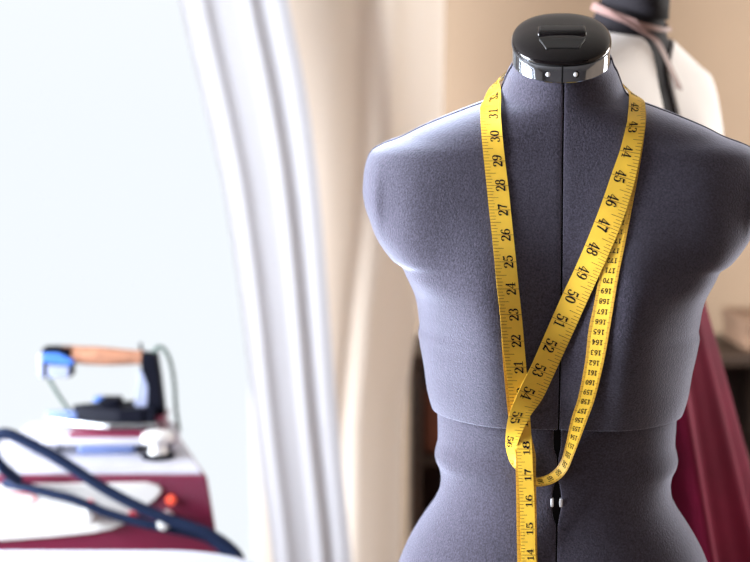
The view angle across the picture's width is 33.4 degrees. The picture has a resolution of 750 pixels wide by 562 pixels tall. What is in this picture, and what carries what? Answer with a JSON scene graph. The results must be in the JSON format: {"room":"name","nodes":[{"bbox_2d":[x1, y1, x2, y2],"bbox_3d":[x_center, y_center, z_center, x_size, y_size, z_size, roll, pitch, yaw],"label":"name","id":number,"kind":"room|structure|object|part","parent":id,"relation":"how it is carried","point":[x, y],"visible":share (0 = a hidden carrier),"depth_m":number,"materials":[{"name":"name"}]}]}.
{"room":"tailor's workshop","nodes":[
{"label":"tailor's workshop","id":0,"kind":"room"},
{"bbox_2d":[400,0,749,555],"bbox_3d":[0.225,-0.146,3.911,4.550,2.750,0.200,0,7,0],"label":"wall","id":1,"kind":"structure","parent":0,"point":[477,33],"depth_m":3.74,"materials":[{"name":"paint"}]},
{"bbox_2d":[0,0,261,561],"bbox_3d":[-1.047,-0.155,3.905,1.407,2.330,0.070,0,7,0],"label":"window","id":2,"kind":"structure","parent":1,"relation":"in","point":[115,230],"depth_m":3.90,"materials":[{"name":"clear glass"}]},
{"bbox_3d":[-1.047,-0.155,3.905,1.407,2.330,0.070,0,7,0],"label":"frame","id":3,"kind":"part","parent":2,"relation":"part of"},
{"bbox_3d":[0.225,1.508,1.895,4.550,0.050,4.600,0,7,0],"label":"floor","id":4,"kind":"structure","parent":0,"visible":0},
{"bbox_2d":[0,551,249,561],"bbox_3d":[-0.792,0.966,1.970,1.300,0.998,0.360,0,7,0],"label":"ironing board","id":5,"kind":"object","parent":4,"relation":"on","point":[5,556],"visible":1,"depth_m":2.06,"materials":[{"name":"white fabric"}]},
{"bbox_2d":[179,0,351,561],"bbox_3d":[-0.261,0.291,3.107,0.508,2.451,0.016,0,7,0],"label":"curtain","id":6,"kind":"object","parent":4,"relation":"on","point":[245,55],"visible":1,"depth_m":3.06,"materials":[{"name":"grey fabric"}]},
{"bbox_2d":[262,0,443,561],"bbox_3d":[-0.066,0.225,3.290,0.486,2.189,0.026,0,7,0],"label":"curtain","id":7,"kind":"object","parent":4,"relation":"on","point":[373,70],"visible":0.45,"depth_m":3.24,"materials":[{"name":"beige fabric"}]},
{"bbox_2d":[363,13,749,561],"bbox_3d":[0.203,0.613,1.464,0.442,1.824,0.443,1,7,6],"label":"mannequin","id":8,"kind":"object","parent":4,"relation":"on","point":[565,100],"visible":0.93,"depth_m":1.31,"materials":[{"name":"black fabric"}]},
{"bbox_3d":[0.109,0.309,1.496,0.227,0.388,0.081,-2,7,-17],"label":"waist panel","id":9,"kind":"part","parent":8,"relation":"part of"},
{"bbox_3d":[0.099,-0.066,1.436,0.218,0.412,0.120,1,7,6],"label":"bodice panel","id":10,"kind":"part","parent":8,"relation":"part of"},
{"bbox_3d":[0.088,-0.041,1.332,0.217,0.387,0.125,1,7,6],"label":"bodice panel","id":11,"kind":"part","parent":8,"relation":"part of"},
{"bbox_3d":[0.093,0.324,1.378,0.228,0.388,0.078,6,9,39],"label":"waist panel","id":12,"kind":"part","parent":8,"relation":"part of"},
{"bbox_2d":[480,72,645,561],"bbox_3d":[0.206,0.051,1.382,0.190,0.594,0.235,0,7,0],"label":"tape measure","id":13,"kind":"object","parent":8,"relation":"hanging from","point":[601,256],"visible":0.93,"depth_m":1.29,"materials":[{"name":"yellow plastic"}]},
{"bbox_3d":[0.298,0.326,1.360,0.202,0.388,0.111,1,7,6],"label":"waist panel","id":14,"kind":"part","parent":8,"relation":"part of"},
{"bbox_3d":[0.305,-0.038,1.308,0.217,0.387,0.125,1,7,6],"label":"bodice panel","id":15,"kind":"part","parent":8,"relation":"part of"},
{"bbox_3d":[0.317,-0.063,1.411,0.218,0.412,0.120,1,7,6],"label":"bodice panel","id":16,"kind":"part","parent":8,"relation":"part of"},
{"bbox_2d":[408,334,749,537],"bbox_3d":[0.617,0.722,3.648,1.032,1.089,0.370,0,7,0],"label":"shelf unit","id":17,"kind":"object","parent":4,"relation":"on","point":[424,476],"visible":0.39,"depth_m":3.56,"materials":[{"name":"brown wood"}]},
{"bbox_2d":[421,372,437,452],"bbox_3d":[0.288,0.376,3.611,0.315,0.185,0.250,0,7,0],"label":"storage box","id":18,"kind":"object","parent":17,"relation":"on","point":[429,419],"visible":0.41,"depth_m":3.50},
{"bbox_3d":[0.289,0.302,3.602,0.315,0.035,0.250,0,7,0],"label":"lid","id":19,"kind":"part","parent":18,"relation":"part of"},
{"bbox_2d":[722,307,749,350],"bbox_3d":[1.083,0.136,3.582,0.115,0.090,0.250,0,7,0],"label":"storage box","id":20,"kind":"object","parent":17,"relation":"on","point":[736,328],"visible":1,"depth_m":3.57,"materials":[{"name":"beige cardboard"}]},
{"bbox_3d":[1.083,0.109,3.579,0.115,0.035,0.250,0,7,0],"label":"lid","id":21,"kind":"part","parent":20,"relation":"part of","materials":[{"name":"beige cardboard"}]},
{"bbox_2d":[593,0,722,134],"bbox_3d":[0.372,0.466,1.990,0.443,1.990,0.442,7,10,44],"label":"mannequin","id":22,"kind":"object","parent":4,"relation":"on","point":[642,68],"visible":0.18,"depth_m":1.84,"materials":[{"name":"white fabric"}]},
{"bbox_3d":[0.339,-0.185,1.782,0.125,0.347,0.204,7,10,44],"label":"bodice panel","id":23,"kind":"part","parent":22,"relation":"part of","materials":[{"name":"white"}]},
{"bbox_2d":[590,1,682,90],"bbox_3d":[0.391,-0.353,1.875,0.135,0.136,0.134,0,7,0],"label":"ribbon","id":24,"kind":"object","parent":22,"relation":"attached to","point":[639,26],"visible":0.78,"depth_m":1.82,"materials":[{"name":"fabric"}]},
{"bbox_3d":[0.500,-0.205,1.947,0.125,0.347,0.204,7,10,44],"label":"bodice panel","id":25,"kind":"part","parent":22,"relation":"part of","materials":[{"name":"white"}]},
{"bbox_2d":[671,302,749,561],"bbox_3d":[0.379,0.544,1.998,0.879,1.216,0.861,0,7,0],"label":"skirt","id":26,"kind":"object","parent":22,"relation":"attached to","point":[710,483],"visible":0.18,"depth_m":1.85,"materials":[{"name":"fabric"}]},
{"bbox_3d":[-0.576,0.950,2.417,0.403,0.932,0.270,0,7,0],"label":"trolley","id":27,"kind":"object","parent":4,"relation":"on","visible":0},
{"bbox_2d":[0,429,219,553],"bbox_3d":[-0.526,0.381,2.337,0.499,0.218,0.331,0,7,0],"label":"station","id":28,"kind":"object","parent":27,"relation":"on","point":[164,475],"visible":0.81,"depth_m":2.23,"materials":[{"name":"red paint"}]},
{"bbox_3d":[-0.577,0.412,2.226,0.397,0.110,0.011,0,7,0],"label":"plate","id":29,"kind":"part","parent":28,"relation":"part of","materials":[{"name":"white plastic"}]},
{"bbox_3d":[-0.505,0.416,2.206,0.025,0.025,0.040,0,7,0],"label":"control knob","id":30,"kind":"part","parent":28,"relation":"part of","materials":[{"name":"white plastic"}]},
{"bbox_2d":[10,418,176,452],"bbox_3d":[-0.529,0.295,2.373,0.288,0.047,0.140,0,7,0],"label":"iron rest","id":31,"kind":"object","parent":28,"relation":"on","point":[87,439],"visible":0.76,"depth_m":2.32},
{"bbox_3d":[-0.529,0.289,2.372,0.288,0.012,0.140,0,7,0],"label":"rest plate","id":32,"kind":"part","parent":31,"relation":"part of","materials":[{"name":"white plastic"}]},
{"bbox_2d":[38,343,180,431],"bbox_3d":[-0.502,0.206,2.362,0.257,0.181,0.109,0,7,0],"label":"iron","id":33,"kind":"object","parent":31,"relation":"on","point":[148,409],"visible":1,"depth_m":2.34,"materials":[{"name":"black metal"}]},
{"bbox_3d":[-0.625,0.157,2.356,0.013,0.048,0.034,0,7,0],"label":"trim","id":34,"kind":"part","parent":33,"relation":"part of","materials":[{"name":"white plastic"}]},
{"bbox_3d":[-0.592,0.167,2.357,0.041,0.025,0.044,0,7,0],"label":"panel","id":35,"kind":"part","parent":33,"relation":"part of","materials":[{"name":"white plastic"}]},
{"bbox_3d":[-0.514,0.140,2.354,0.154,0.037,0.035,0,7,0],"label":"handle","id":36,"kind":"part","parent":33,"relation":"part of","materials":[{"name":"brown wood"}]},
{"bbox_3d":[-0.418,0.195,2.361,0.041,0.123,0.036,0,7,0],"label":"post","id":37,"kind":"part","parent":33,"relation":"part of","materials":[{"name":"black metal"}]},
{"bbox_3d":[-0.410,0.255,2.368,0.030,0.011,0.070,0,7,0],"label":"heel plate","id":38,"kind":"part","parent":33,"relation":"part of","materials":[{"name":"red plastic"}]},
{"bbox_3d":[-0.397,0.206,2.381,0.046,0.177,0.047,0,7,0],"label":"cord","id":39,"kind":"part","parent":33,"relation":"part of","materials":[{"name":"grey rubber"}]},
{"bbox_2d":[0,439,200,473],"bbox_3d":[-0.531,0.324,2.357,0.443,0.010,0.266,0,7,0],"label":"tray","id":40,"kind":"object","parent":28,"relation":"on","point":[176,458],"depth_m":2.28,"materials":[{"name":"white plastic"}]},
{"bbox_2d":[2,479,229,555],"bbox_3d":[-0.453,0.460,2.205,0.414,0.216,0.041,0,7,3],"label":"power cable","id":41,"kind":"object","parent":28,"relation":"attached to","point":[73,499],"visible":0.74,"depth_m":2.19,"materials":[{"name":"blue rubber"}]},
{"bbox_2d":[0,428,244,559],"bbox_3d":[-0.445,0.404,2.182,0.450,0.308,0.049,0,7,0],"label":"hose","id":42,"kind":"object","parent":28,"relation":"attached to","point":[41,449],"visible":0.98,"depth_m":2.16,"materials":[{"name":"blue rubber"}]},
{"bbox_2d":[128,511,137,516],"bbox_3d":[-0.430,0.417,2.220,0.017,0.017,0.012,0,7,0],"label":"lamp","id":43,"kind":"object","parent":28,"relation":"attached to","point":[133,513],"depth_m":2.21,"materials":[{"name":"red plastic"}]},
{"bbox_3d":[-0.370,0.422,2.201,0.023,0.023,0.051,0,7,0],"label":"control knob","id":44,"kind":"part","parent":28,"relation":"part of","materials":[{"name":"white plastic"}]},
{"bbox_2d":[166,495,175,504],"bbox_3d":[-0.362,0.389,2.218,0.017,0.017,0.010,0,7,0],"label":"lamp","id":45,"kind":"object","parent":28,"relation":"on","point":[170,499],"depth_m":2.21,"materials":[{"name":"red plastic"}]}
]}

